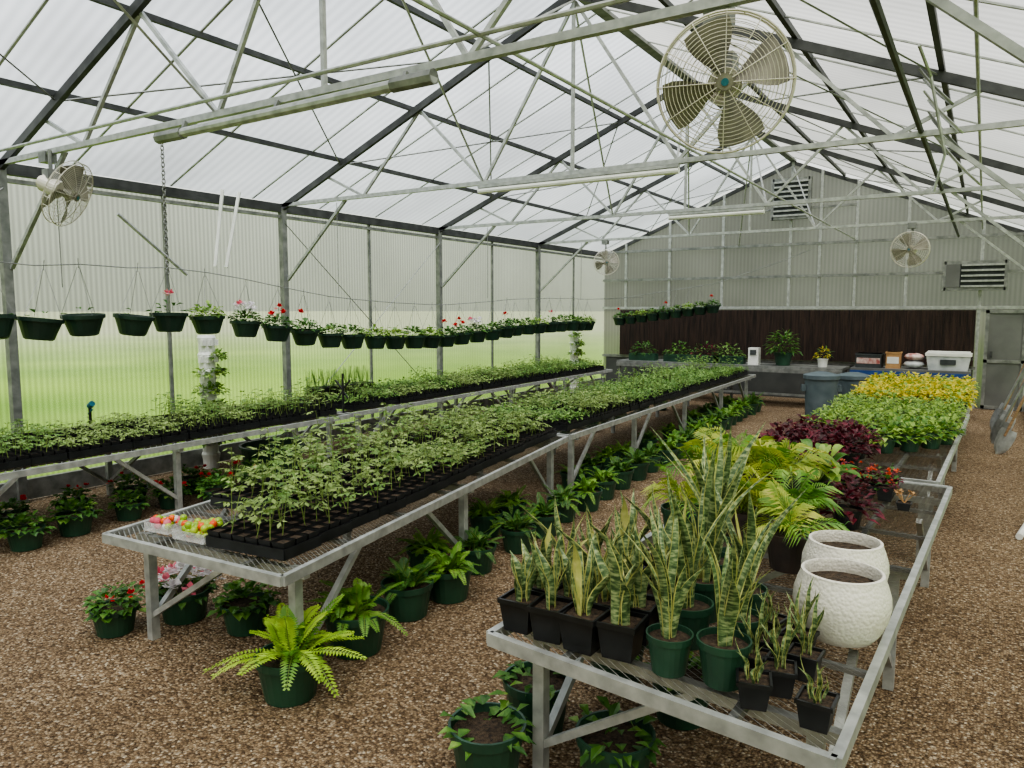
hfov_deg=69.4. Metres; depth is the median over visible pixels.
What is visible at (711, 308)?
hanging basket
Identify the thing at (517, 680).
potted plant
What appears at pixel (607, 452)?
potted fern
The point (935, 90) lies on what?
coiled cables
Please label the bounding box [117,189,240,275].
poles
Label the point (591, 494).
potted fern
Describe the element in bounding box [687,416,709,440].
potted fern
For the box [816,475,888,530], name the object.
potted coleus
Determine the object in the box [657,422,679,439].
potted fern
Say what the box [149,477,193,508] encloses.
geranium
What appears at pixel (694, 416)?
potted fern
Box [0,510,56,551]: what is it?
geranium
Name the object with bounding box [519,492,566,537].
potted fern
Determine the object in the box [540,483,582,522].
potted fern
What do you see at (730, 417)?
potted fern
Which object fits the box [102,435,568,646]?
bench
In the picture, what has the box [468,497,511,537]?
potted fern
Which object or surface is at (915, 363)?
bag
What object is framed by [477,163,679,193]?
light fixture
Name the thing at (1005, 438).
shovel
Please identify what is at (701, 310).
hanging basket
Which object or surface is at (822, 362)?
lily
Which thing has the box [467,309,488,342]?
hanging basket
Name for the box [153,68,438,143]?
light fixture
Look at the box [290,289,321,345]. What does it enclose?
hanging basket
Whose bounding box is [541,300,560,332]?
hanging basket
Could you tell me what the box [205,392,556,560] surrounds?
trays
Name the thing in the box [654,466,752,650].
potted snake plant
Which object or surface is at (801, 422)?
potted coleus
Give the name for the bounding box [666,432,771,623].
potted snake plant
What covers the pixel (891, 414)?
begonias
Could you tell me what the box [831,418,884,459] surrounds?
potted coleus
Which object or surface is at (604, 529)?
potted snake plant
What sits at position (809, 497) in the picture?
potted palm
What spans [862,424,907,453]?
potted plant
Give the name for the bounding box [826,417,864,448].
potted coleus
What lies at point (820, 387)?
trash can
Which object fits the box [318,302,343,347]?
hanging basket
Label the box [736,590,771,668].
potted snake plant
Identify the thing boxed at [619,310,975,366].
pad
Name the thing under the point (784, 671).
potted snake plant
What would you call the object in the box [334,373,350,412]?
stake
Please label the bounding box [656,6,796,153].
fan
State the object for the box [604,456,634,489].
potted fern
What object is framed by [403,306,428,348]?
hanging basket
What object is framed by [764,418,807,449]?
potted coleus
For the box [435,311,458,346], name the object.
hanging basket
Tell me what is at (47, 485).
framing
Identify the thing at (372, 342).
hanging basket
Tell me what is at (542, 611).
potted snake plant
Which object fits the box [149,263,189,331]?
hanging basket
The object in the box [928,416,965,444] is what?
potted plant
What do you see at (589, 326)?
hanging basket
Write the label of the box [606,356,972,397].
baseboard
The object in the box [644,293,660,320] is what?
hanging basket
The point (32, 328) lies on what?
hanging basket
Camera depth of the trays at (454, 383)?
11.29 m
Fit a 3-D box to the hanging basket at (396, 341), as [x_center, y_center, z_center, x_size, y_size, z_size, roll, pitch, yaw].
[-1.606,-0.813,10.258,0.404,0.656,0.414,1,5,7]
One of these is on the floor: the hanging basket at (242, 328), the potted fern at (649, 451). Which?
the potted fern at (649, 451)
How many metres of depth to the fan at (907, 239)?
11.67 m
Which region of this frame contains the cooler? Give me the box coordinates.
[924,351,972,370]
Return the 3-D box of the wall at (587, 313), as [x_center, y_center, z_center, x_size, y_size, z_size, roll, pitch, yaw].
[-3.114,-0.722,9.988,0.001,3.250,20.150,4,7,32]
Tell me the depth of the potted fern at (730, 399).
13.84 m
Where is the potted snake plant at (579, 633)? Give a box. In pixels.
[556,533,610,656]
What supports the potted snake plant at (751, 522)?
on the bench at (841, 737)
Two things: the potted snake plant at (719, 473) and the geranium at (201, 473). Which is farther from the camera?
the geranium at (201, 473)
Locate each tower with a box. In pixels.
[191,335,233,468]
[567,331,585,392]
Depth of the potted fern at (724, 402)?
13.50 m
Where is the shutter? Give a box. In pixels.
[942,260,1008,290]
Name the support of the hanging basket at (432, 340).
hanging from the cable at (61, 264)
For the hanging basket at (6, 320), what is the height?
0.701 m
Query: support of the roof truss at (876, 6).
attached to the roof
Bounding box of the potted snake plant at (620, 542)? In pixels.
[584,507,655,585]
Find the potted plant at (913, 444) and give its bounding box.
[891,421,931,451]
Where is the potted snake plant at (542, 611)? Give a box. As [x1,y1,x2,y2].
[527,528,572,644]
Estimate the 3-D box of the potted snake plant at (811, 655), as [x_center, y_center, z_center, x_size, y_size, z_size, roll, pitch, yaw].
[0.991,0.843,2.498,0.120,0.295,0.126,4,7,35]
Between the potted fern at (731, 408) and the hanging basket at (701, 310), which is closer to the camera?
the potted fern at (731, 408)
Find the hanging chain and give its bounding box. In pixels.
[160,144,169,274]
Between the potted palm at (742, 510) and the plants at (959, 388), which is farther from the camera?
the plants at (959, 388)
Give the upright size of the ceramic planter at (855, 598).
0.260 m
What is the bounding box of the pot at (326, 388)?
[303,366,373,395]
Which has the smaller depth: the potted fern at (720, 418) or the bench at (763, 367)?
the potted fern at (720, 418)
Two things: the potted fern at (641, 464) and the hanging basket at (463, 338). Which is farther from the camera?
the hanging basket at (463, 338)
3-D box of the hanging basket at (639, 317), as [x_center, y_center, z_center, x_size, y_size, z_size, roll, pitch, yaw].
[2.958,-1.706,16.758,0.391,0.620,0.382,-4,7,-35]
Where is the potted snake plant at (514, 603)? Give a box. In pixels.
[497,550,544,634]
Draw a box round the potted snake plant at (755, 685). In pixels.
[735,638,772,711]
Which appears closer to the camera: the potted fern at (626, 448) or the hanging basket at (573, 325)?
the potted fern at (626, 448)
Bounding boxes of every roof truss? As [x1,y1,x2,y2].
[0,0,982,239]
[0,0,1023,502]
[278,0,1023,438]
[435,79,1023,414]
[535,132,1023,397]
[608,161,1023,254]
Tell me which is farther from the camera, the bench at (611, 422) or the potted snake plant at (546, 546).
the bench at (611, 422)
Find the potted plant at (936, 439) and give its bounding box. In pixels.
[911,419,954,448]
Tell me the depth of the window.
27.76 m
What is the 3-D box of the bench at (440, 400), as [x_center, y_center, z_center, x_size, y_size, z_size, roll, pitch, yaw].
[-0.490,0.318,12.553,1.510,0.670,7.730,4,7,32]
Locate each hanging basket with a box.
[0,289,16,339]
[17,261,64,340]
[59,258,105,336]
[113,263,154,335]
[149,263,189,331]
[188,269,227,333]
[228,286,264,336]
[260,290,297,341]
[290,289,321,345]
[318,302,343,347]
[339,297,369,348]
[364,308,388,348]
[381,302,408,348]
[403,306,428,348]
[418,307,443,347]
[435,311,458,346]
[448,304,473,344]
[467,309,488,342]
[483,300,504,339]
[495,302,516,337]
[508,304,527,335]
[518,299,536,334]
[529,299,549,333]
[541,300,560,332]
[551,296,569,331]
[563,296,580,330]
[571,302,589,330]
[583,304,595,330]
[612,301,624,324]
[624,303,636,323]
[634,299,647,321]
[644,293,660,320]
[657,297,670,319]
[668,293,682,317]
[679,292,694,315]
[692,292,706,314]
[705,287,721,312]
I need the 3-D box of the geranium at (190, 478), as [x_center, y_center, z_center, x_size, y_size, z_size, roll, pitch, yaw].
[-3.347,0.973,7.720,0.402,0.327,0.432,1,6,13]
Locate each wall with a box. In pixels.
[0,176,603,505]
[603,166,1023,410]
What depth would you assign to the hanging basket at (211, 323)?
7.73 m
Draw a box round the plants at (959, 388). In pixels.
[850,371,979,409]
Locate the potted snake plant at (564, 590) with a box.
[557,548,591,598]
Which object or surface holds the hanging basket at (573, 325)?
hanging from the cable at (61, 264)
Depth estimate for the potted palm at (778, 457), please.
4.35 m
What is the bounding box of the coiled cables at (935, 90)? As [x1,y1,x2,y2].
[917,44,980,191]
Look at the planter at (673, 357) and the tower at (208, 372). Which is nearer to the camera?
the tower at (208, 372)
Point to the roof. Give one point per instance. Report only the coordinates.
(44, 2)
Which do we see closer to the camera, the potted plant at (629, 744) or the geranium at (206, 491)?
the potted plant at (629, 744)
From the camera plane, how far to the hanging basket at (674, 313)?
16.25 m
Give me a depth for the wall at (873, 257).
15.64 m
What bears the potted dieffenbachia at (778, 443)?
on the bench at (841, 737)
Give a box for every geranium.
[0,494,35,533]
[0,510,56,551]
[45,483,96,510]
[46,495,105,536]
[82,579,145,637]
[106,472,151,502]
[107,489,151,520]
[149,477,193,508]
[170,464,209,494]
[195,468,235,487]
[195,473,231,508]
[206,578,281,636]
[231,458,272,483]
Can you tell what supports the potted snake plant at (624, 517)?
on the bench at (841, 737)
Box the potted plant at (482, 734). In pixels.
[438,695,535,767]
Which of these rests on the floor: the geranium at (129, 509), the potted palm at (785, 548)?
the geranium at (129, 509)
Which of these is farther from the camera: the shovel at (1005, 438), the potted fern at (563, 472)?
the shovel at (1005, 438)
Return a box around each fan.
[36,149,92,226]
[594,239,618,274]
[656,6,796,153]
[890,222,930,267]
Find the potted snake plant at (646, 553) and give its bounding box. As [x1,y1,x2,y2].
[630,532,675,622]
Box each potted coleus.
[759,428,797,449]
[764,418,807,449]
[781,421,820,441]
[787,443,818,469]
[788,423,841,455]
[788,431,842,469]
[795,413,831,436]
[805,420,853,456]
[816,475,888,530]
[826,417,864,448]
[826,428,879,465]
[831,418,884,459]
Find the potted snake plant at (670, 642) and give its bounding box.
[620,494,704,678]
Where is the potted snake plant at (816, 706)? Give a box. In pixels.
[794,655,839,734]
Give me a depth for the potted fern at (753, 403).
13.40 m
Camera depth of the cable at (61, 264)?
8.53 m
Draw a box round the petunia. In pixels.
[157,561,225,625]
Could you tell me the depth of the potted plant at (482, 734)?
2.92 m
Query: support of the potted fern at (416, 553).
on the floor
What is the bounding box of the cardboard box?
[885,351,902,368]
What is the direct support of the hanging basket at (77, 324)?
hanging from the cable at (61, 264)
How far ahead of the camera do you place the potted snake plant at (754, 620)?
2.64 m
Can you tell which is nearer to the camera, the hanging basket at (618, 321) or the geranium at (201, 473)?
the geranium at (201, 473)
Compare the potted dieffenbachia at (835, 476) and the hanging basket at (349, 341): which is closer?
the potted dieffenbachia at (835, 476)
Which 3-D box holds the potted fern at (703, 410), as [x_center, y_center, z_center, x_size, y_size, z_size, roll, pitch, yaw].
[3.318,0.474,12.737,0.514,0.322,0.331,0,6,0]
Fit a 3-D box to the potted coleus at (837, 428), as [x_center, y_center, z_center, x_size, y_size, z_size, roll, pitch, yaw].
[2.672,0.461,6.222,0.404,0.315,0.403,-1,6,-12]
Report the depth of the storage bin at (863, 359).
13.64 m
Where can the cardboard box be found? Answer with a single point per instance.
(893, 358)
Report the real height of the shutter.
0.560 m
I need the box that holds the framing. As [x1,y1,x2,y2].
[0,196,604,504]
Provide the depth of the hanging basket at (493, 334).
12.18 m
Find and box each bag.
[903,360,924,367]
[904,353,923,359]
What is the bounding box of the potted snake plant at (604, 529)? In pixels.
[580,501,613,566]
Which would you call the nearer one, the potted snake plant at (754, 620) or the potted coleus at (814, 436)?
the potted snake plant at (754, 620)
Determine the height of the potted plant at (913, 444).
0.252 m
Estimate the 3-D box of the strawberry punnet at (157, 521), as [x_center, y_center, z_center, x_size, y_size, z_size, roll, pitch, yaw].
[-1.932,0.773,4.159,0.194,0.084,0.164,3,6,27]
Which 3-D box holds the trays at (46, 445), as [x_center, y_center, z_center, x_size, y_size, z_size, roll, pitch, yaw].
[-3.655,0.327,7.258,1.297,0.359,4.358,3,7,31]
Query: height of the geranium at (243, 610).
0.312 m
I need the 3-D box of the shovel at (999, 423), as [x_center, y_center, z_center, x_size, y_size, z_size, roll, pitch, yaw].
[7.119,0.164,10.417,0.580,1.427,0.175,3,6,28]
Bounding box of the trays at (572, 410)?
[478,355,747,430]
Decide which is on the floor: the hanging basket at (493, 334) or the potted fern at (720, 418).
the potted fern at (720, 418)
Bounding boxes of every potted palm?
[640,459,716,534]
[657,430,770,497]
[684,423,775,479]
[693,460,787,543]
[723,438,841,518]
[742,477,852,573]
[759,466,843,529]
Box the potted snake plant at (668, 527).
[649,502,676,585]
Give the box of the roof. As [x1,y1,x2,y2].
[0,0,1023,249]
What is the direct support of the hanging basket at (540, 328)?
hanging from the cable at (61, 264)
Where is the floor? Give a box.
[0,389,1023,767]
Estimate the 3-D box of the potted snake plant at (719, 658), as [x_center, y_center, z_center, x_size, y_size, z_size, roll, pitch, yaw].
[0.686,0.712,2.429,0.286,0.570,0.223,-6,8,-45]
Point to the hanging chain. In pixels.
(162, 154)
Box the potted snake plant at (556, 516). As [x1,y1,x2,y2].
[523,498,587,578]
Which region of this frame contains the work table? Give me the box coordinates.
[850,366,970,404]
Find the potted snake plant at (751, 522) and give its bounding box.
[715,485,804,610]
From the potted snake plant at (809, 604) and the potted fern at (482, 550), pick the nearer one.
the potted snake plant at (809, 604)
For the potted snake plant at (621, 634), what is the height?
0.468 m
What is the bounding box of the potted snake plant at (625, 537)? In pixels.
[603,523,645,569]
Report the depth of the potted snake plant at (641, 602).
2.76 m
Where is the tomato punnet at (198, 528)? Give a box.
[181,517,222,537]
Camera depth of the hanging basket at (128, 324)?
6.99 m
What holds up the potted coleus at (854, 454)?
on the bench at (943, 461)
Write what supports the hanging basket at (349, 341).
hanging from the cable at (61, 264)
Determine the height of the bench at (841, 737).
0.670 m
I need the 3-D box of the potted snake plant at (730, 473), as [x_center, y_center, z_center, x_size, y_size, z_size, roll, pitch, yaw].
[0.905,0.528,3.481,0.406,0.726,0.371,5,8,43]
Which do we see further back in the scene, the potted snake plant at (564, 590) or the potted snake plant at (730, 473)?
the potted snake plant at (730, 473)
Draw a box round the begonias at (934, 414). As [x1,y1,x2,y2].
[913,413,948,432]
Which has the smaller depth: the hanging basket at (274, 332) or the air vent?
the hanging basket at (274, 332)
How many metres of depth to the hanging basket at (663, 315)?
16.41 m
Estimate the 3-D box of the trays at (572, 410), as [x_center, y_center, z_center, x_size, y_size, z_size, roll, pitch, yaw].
[2.061,-0.059,11.113,1.299,0.359,7.807,3,7,31]
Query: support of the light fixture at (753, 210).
attached to the roof
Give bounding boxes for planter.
[629,340,746,363]
[792,558,892,647]
[801,530,889,579]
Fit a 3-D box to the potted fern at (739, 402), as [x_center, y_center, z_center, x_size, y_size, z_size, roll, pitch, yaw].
[4.061,0.414,13.134,0.501,0.363,0.475,-1,6,-14]
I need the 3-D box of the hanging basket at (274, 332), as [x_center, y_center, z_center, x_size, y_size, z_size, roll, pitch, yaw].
[-2.701,-0.817,8.499,0.420,0.665,0.372,0,6,4]
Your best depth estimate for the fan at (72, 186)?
6.35 m
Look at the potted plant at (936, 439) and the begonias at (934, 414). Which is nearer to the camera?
the potted plant at (936, 439)
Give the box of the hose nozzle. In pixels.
[87,401,94,425]
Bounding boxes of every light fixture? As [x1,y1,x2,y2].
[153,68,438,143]
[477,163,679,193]
[668,207,764,219]
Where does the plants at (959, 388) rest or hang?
on the bench at (969, 409)
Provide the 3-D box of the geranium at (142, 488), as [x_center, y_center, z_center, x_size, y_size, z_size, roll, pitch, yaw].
[-3.730,1.028,7.226,0.400,0.316,0.428,-3,6,-25]
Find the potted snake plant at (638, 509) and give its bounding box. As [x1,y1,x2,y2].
[624,487,682,566]
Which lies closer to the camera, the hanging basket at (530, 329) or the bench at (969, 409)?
the bench at (969, 409)
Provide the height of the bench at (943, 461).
0.670 m
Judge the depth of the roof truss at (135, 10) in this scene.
5.26 m
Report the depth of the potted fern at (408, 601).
4.53 m
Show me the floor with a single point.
(71, 696)
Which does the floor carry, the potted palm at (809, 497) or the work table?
the work table
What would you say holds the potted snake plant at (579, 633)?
on the bench at (841, 737)
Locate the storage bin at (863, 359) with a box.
[855,352,884,367]
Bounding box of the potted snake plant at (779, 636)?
[756,606,784,656]
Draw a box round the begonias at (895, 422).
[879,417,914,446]
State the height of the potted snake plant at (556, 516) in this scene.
0.442 m
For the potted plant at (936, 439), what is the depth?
6.58 m
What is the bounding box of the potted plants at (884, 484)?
[823,459,904,501]
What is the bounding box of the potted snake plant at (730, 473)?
[653,423,764,551]
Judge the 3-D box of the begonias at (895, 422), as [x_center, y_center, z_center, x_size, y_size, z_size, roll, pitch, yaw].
[3.506,0.437,6.739,0.340,0.259,0.375,1,6,9]
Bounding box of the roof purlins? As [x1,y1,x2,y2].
[0,0,968,232]
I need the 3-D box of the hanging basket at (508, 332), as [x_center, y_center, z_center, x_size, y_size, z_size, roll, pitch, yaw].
[-0.103,-1.130,12.600,0.387,0.690,0.410,1,6,8]
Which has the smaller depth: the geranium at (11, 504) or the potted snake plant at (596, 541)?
the potted snake plant at (596, 541)
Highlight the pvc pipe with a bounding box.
[1015,523,1023,539]
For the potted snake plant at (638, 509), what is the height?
0.456 m
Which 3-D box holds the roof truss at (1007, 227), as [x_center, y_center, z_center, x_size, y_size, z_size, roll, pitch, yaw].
[5.978,-3.812,15.807,8.768,1.849,0.045,4,7,32]
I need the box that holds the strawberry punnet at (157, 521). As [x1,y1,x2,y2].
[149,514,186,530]
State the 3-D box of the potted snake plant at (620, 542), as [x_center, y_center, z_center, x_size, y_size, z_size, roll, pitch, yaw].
[0.455,0.718,2.969,0.307,0.451,0.184,-5,7,-39]
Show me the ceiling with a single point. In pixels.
(887, 78)
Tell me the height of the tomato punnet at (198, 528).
0.105 m
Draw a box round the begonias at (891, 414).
[878,412,915,430]
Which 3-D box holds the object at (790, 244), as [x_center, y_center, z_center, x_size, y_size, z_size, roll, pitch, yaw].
[5.974,-2.224,15.959,8.800,5.050,0.075,4,7,32]
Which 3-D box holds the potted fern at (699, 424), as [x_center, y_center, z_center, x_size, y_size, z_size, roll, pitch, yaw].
[2.580,0.693,10.320,0.480,0.367,0.506,5,7,39]
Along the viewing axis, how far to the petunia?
4.49 m
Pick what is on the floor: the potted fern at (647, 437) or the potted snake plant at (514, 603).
the potted fern at (647, 437)
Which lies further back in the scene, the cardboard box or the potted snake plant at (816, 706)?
the cardboard box
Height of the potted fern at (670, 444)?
0.346 m
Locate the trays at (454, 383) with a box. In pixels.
[289,354,603,409]
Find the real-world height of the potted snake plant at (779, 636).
0.212 m
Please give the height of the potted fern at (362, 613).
0.415 m
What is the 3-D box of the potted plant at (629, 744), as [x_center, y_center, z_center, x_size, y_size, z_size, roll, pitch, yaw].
[0.414,1.453,2.914,0.363,0.328,0.387,0,6,-1]
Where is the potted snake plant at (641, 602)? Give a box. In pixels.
[608,517,660,645]
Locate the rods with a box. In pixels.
[0,0,965,470]
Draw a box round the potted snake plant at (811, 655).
[787,590,825,683]
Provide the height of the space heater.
0.340 m
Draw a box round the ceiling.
[692,1,1023,225]
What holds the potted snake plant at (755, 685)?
on the bench at (841, 737)
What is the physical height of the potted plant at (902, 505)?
0.124 m
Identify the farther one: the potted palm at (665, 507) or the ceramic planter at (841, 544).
the potted palm at (665, 507)
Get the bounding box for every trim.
[6,164,601,259]
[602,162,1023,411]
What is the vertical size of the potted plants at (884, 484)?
0.191 m
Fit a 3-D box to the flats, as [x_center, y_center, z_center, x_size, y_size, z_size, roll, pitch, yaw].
[4.104,0.306,8.024,1.448,0.259,2.689,4,7,32]
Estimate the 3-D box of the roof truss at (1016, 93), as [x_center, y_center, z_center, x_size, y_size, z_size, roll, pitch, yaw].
[0.614,-1.383,7.573,8.768,5.045,0.088,4,7,32]
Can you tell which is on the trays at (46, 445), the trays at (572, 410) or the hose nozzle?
the hose nozzle
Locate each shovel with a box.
[990,367,1023,429]
[990,382,1023,443]
[994,396,1023,453]
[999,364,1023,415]
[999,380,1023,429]
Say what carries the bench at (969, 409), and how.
on the floor
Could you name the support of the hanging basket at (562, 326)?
hanging from the cable at (61, 264)
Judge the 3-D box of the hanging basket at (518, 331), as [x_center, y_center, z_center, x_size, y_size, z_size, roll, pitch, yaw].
[0.069,-1.167,12.938,0.360,0.650,0.366,-2,6,-16]
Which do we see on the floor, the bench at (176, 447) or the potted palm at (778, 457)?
the bench at (176, 447)
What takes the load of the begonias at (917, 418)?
on the bench at (943, 461)
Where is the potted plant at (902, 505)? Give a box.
[893,489,915,511]
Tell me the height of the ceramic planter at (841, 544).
0.260 m
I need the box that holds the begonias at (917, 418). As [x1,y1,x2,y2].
[900,415,932,435]
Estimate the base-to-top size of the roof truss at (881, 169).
5.045 m
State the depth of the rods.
7.78 m
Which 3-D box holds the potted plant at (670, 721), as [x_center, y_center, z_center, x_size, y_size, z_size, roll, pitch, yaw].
[0.797,1.407,3.456,0.367,0.312,0.345,-1,6,-6]
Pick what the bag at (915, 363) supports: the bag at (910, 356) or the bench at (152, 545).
the bag at (910, 356)
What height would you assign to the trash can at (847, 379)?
0.830 m
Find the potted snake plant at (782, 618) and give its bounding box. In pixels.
[758,589,787,630]
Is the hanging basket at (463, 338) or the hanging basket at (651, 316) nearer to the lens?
the hanging basket at (463, 338)
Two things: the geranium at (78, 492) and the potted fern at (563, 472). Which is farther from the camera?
the potted fern at (563, 472)
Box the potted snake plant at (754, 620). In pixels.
[720,515,781,644]
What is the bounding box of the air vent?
[770,176,812,220]
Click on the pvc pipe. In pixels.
(1020, 534)
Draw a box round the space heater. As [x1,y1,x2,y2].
[748,347,760,364]
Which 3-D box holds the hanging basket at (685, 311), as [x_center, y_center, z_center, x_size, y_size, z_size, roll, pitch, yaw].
[3.868,-1.787,16.164,0.391,0.620,0.382,-2,6,-22]
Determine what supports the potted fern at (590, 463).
on the floor
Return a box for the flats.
[802,391,968,440]
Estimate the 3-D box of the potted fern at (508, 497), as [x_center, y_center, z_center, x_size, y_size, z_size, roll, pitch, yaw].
[-0.019,1.083,6.658,0.442,0.321,0.420,2,6,21]
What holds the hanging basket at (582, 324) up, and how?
hanging from the cable at (61, 264)
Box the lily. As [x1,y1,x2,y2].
[812,346,834,366]
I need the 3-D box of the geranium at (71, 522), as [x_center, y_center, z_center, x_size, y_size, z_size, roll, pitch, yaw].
[-3.719,1.120,6.315,0.417,0.314,0.437,0,6,1]
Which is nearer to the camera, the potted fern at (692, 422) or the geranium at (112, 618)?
the geranium at (112, 618)
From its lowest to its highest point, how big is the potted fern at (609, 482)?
0.337 m
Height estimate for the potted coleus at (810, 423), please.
0.306 m
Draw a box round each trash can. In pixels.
[801,371,841,421]
[838,372,870,401]
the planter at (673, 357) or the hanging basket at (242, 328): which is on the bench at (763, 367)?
the planter at (673, 357)
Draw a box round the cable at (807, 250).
[617,250,808,298]
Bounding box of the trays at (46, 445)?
[0,384,336,469]
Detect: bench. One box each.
[0,413,349,509]
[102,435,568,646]
[293,369,612,446]
[472,374,755,491]
[486,481,952,767]
[616,358,849,401]
[771,413,969,558]
[856,391,975,441]
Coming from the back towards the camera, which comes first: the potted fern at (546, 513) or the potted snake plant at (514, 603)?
the potted fern at (546, 513)
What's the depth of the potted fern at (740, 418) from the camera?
12.62 m
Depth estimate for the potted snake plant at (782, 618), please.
2.76 m
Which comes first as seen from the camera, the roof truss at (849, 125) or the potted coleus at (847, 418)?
the potted coleus at (847, 418)
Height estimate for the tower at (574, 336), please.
1.600 m
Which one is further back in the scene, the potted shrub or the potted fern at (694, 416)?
the potted shrub
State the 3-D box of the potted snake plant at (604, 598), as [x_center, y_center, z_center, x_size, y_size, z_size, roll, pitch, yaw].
[0.333,0.723,2.832,0.318,0.468,0.191,-6,8,-44]
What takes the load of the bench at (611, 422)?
on the floor
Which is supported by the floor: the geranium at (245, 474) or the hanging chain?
the geranium at (245, 474)
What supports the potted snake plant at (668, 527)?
on the bench at (841, 737)
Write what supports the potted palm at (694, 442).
on the bench at (841, 737)
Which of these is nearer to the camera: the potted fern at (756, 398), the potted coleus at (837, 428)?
the potted coleus at (837, 428)
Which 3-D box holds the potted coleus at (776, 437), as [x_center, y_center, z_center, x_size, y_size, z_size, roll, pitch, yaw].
[2.011,0.511,5.678,0.417,0.323,0.443,2,6,15]
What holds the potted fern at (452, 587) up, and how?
on the floor
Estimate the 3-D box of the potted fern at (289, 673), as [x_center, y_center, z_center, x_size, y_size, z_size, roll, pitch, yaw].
[-1.089,1.307,3.642,0.780,0.474,0.595,-3,6,-28]
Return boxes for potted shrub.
[762,328,802,365]
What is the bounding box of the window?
[0,311,603,482]
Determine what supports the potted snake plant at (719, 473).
on the bench at (841, 737)
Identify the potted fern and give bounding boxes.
[202,594,366,707]
[305,578,407,659]
[375,557,440,621]
[391,527,451,568]
[410,541,482,603]
[448,525,504,574]
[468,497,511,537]
[483,506,542,553]
[487,485,533,522]
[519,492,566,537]
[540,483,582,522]
[554,463,591,488]
[572,475,603,511]
[580,453,604,479]
[585,465,625,499]
[586,422,602,431]
[588,445,623,469]
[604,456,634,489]
[608,440,630,462]
[620,447,659,480]
[632,441,669,472]
[637,428,662,450]
[652,437,682,465]
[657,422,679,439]
[658,429,691,458]
[672,425,697,450]
[681,409,707,428]
[684,420,707,446]
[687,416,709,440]
[696,402,715,417]
[702,414,723,435]
[707,408,727,432]
[711,395,729,411]
[714,407,739,429]
[715,405,743,424]
[723,396,737,407]
[726,401,753,421]
[727,397,753,417]
[742,392,763,411]
[744,395,762,414]
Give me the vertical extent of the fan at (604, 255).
0.697 m
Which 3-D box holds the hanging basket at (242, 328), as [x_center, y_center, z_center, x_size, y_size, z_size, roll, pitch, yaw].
[-2.947,-0.837,8.185,0.421,0.646,0.343,1,6,12]
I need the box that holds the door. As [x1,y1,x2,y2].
[980,310,1023,410]
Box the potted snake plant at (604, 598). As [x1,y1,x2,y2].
[553,508,633,606]
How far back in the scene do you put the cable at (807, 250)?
15.80 m
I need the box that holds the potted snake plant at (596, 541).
[591,525,626,581]
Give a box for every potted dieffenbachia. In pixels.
[760,440,830,488]
[789,439,860,510]
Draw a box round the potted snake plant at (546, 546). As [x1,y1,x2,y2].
[521,523,562,592]
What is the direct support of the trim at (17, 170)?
attached to the roof
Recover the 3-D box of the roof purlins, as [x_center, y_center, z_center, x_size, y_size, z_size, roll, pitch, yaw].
[0.586,-3.247,7.370,6.510,1.345,20.090,4,7,32]
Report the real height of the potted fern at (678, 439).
0.363 m
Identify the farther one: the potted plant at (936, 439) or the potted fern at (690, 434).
the potted fern at (690, 434)
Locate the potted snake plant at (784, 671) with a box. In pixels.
[761,598,799,699]
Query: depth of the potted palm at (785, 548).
3.50 m
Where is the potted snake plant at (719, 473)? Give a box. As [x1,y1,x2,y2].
[665,426,744,571]
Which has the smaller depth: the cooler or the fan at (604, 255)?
the cooler
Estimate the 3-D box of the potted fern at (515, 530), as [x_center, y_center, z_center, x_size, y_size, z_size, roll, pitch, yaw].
[0.022,1.155,5.881,0.530,0.332,0.342,1,6,14]
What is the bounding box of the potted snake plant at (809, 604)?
[780,576,819,646]
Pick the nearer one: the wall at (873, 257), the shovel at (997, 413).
the shovel at (997, 413)
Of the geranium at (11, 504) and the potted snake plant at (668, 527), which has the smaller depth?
the potted snake plant at (668, 527)
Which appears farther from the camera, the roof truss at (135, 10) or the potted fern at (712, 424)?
the potted fern at (712, 424)
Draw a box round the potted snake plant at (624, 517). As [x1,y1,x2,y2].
[616,490,655,564]
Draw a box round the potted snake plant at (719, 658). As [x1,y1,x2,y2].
[696,516,773,691]
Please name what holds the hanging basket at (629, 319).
hanging from the cable at (807, 250)
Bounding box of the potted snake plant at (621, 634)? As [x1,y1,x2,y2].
[591,532,648,663]
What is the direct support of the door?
in the wall at (873, 257)
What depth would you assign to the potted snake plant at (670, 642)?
2.49 m
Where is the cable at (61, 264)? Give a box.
[0,156,642,304]
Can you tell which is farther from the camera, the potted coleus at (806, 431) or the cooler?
the cooler
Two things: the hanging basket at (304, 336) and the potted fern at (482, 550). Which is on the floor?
the potted fern at (482, 550)

